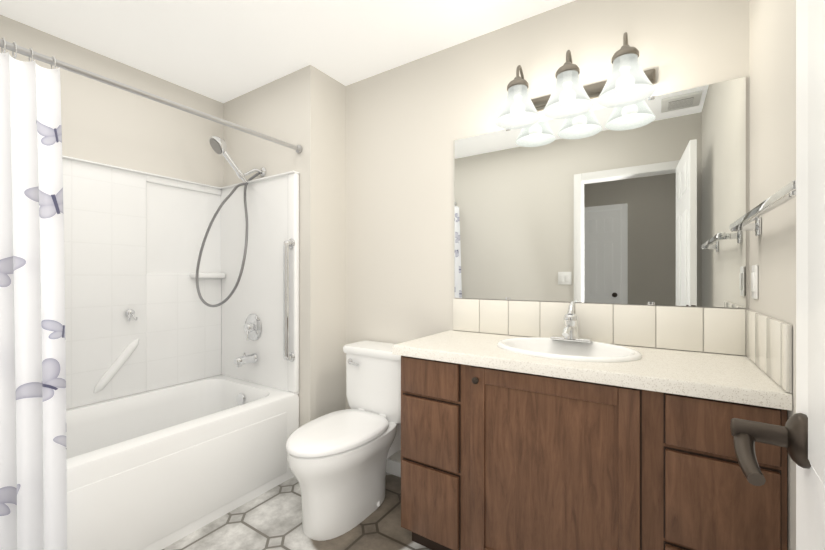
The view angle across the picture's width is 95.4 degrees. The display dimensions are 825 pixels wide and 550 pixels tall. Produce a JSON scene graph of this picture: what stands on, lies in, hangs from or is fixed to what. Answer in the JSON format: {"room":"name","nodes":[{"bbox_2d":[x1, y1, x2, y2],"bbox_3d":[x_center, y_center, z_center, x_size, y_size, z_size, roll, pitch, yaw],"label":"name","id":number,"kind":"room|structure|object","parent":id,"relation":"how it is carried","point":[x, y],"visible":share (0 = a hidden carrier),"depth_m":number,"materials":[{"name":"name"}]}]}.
{"room":"bathroom","nodes":[
{"label":"bathroom","id":0,"kind":"room"},
{"bbox_2d":[0,15,222,186],"bbox_3d":[-1.749,-0.030,2.243,0.120,2.440,2.050,0,0,33],"label":"wall","id":1,"kind":"structure","parent":0,"point":[103,123],"depth_m":2.22,"materials":[{"name":"white paint"}]},
{"bbox_2d":[223,65,345,426],"bbox_3d":[-0.872,-0.030,2.644,0.913,2.440,0.420,0,0,33],"label":"wall","id":2,"kind":"structure","parent":0,"point":[305,108],"depth_m":2.33,"materials":[{"name":"white paint"}]},
{"bbox_2d":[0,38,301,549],"bbox_3d":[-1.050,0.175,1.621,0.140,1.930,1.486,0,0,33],"label":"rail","id":3,"kind":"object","parent":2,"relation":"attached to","point":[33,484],"visible":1,"depth_m":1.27,"materials":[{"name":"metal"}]},
{"bbox_2d":[0,38,67,549],"bbox_3d":[-1.342,0.177,1.171,0.139,1.926,0.388,0,0,33],"label":"shower curtain","id":4,"kind":"object","parent":3,"relation":"hanging from","point":[33,455],"depth_m":1.27,"materials":[{"name":"fabric"}]},
{"bbox_2d":[0,0,574,102],"bbox_3d":[-0.219,-1.280,1.276,3.800,0.060,2.060,0,0,33],"label":"ceiling","id":5,"kind":"structure","parent":0,"point":[222,51],"depth_m":1.92,"materials":[{"name":"white paint"}]},
{"bbox_2d":[162,472,430,549],"bbox_3d":[-0.716,1.220,0.514,3.800,0.060,3.880,0,0,33],"label":"floor","id":6,"kind":"structure","parent":0,"point":[271,519],"depth_m":1.75,"materials":[{"name":"tile"}]},
{"bbox_2d":[62,136,299,549],"bbox_3d":[-1.427,0.164,1.867,0.827,2.052,1.487,0,0,33],"label":"shower","id":7,"kind":"object","parent":6,"relation":"on","point":[182,347],"visible":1,"depth_m":2.19,"materials":[{"name":"white plastic"}]},
{"bbox_2d":[286,341,400,540],"bbox_3d":[-0.315,0.796,1.934,0.440,0.787,0.739,0,0,33],"label":"toilet","id":8,"kind":"object","parent":6,"relation":"on","point":[337,462],"visible":0.94,"depth_m":1.81,"materials":[{"name":"white ceramic"}]},
{"bbox_2d":[392,298,791,549],"bbox_3d":[0.572,0.651,1.488,1.230,1.078,0.537,0,0,33],"label":"bathroom vanity","id":9,"kind":"object","parent":6,"relation":"on","point":[565,426],"visible":1,"depth_m":1.29,"materials":[{"name":"brown wood"}]},
{"bbox_2d":[346,0,748,461],"bbox_3d":[0.481,-0.030,1.942,2.121,2.440,0.120,0,0,33],"label":"wall","id":10,"kind":"structure","parent":0,"point":[408,124],"depth_m":2.07,"materials":[{"name":"white paint"}]},
{"bbox_2d":[386,458,400,476],"bbox_3d":[-0.116,1.147,2.251,0.784,0.085,0.015,0,0,33],"label":"baseboard","id":11,"kind":"structure","parent":10,"relation":"attached to","point":[393,467],"depth_m":2.23,"materials":[{"name":"white paint"}]},
{"bbox_2d":[495,32,655,128],"bbox_3d":[0.665,-0.830,1.598,0.620,0.263,0.252,0,0,33],"label":"sconce","id":12,"kind":"object","parent":10,"relation":"attached to","point":[629,81],"visible":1,"depth_m":1.54,"materials":[{"name":"white glass"}]},
{"bbox_2d":[455,77,745,307],"bbox_3d":[0.726,-0.308,1.703,1.189,0.856,0.009,0,0,33],"label":"mirror","id":13,"kind":"object","parent":10,"relation":"attached to","point":[643,202],"visible":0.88,"depth_m":1.61,"materials":[{"name":"clear glass"}]},
{"bbox_2d":[749,0,795,549],"bbox_3d":[0.760,-0.030,0.537,0.120,2.440,1.930,0,0,33],"label":"wall","id":14,"kind":"structure","parent":0,"point":[772,108],"depth_m":1.07,"materials":[{"name":"white paint"}]},
{"bbox_2d":[729,180,795,235],"bbox_3d":[0.927,-0.162,0.972,0.074,0.060,0.726,0,0,33],"label":"towel rail","id":15,"kind":"object","parent":14,"relation":"attached to","point":[786,193],"visible":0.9,"depth_m":0.93,"materials":[{"name":"silver metal"}]},
{"bbox_2d":[730,0,824,549],"bbox_3d":[0.346,0.169,0.262,0.116,2.018,0.716,0,0,33],"label":"door","id":16,"kind":"structure","parent":14,"relation":"in","point":[800,436],"depth_m":0.47,"materials":[{"name":"white paint"}]},
{"bbox_3d":[-1.353,-0.030,0.857,2.057,2.440,0.120,0,0,33],"label":"wall","id":17,"kind":"structure","parent":0,"visible":0},
{"bbox_2d":[751,265,757,298],"bbox_3d":[1.168,0.020,1.284,0.010,0.116,0.072,0,0,33],"label":"switch plate","id":18,"kind":"object","parent":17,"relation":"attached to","point":[754,281],"visible":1,"depth_m":1.25,"materials":[{"name":"white plastic"}]}
]}

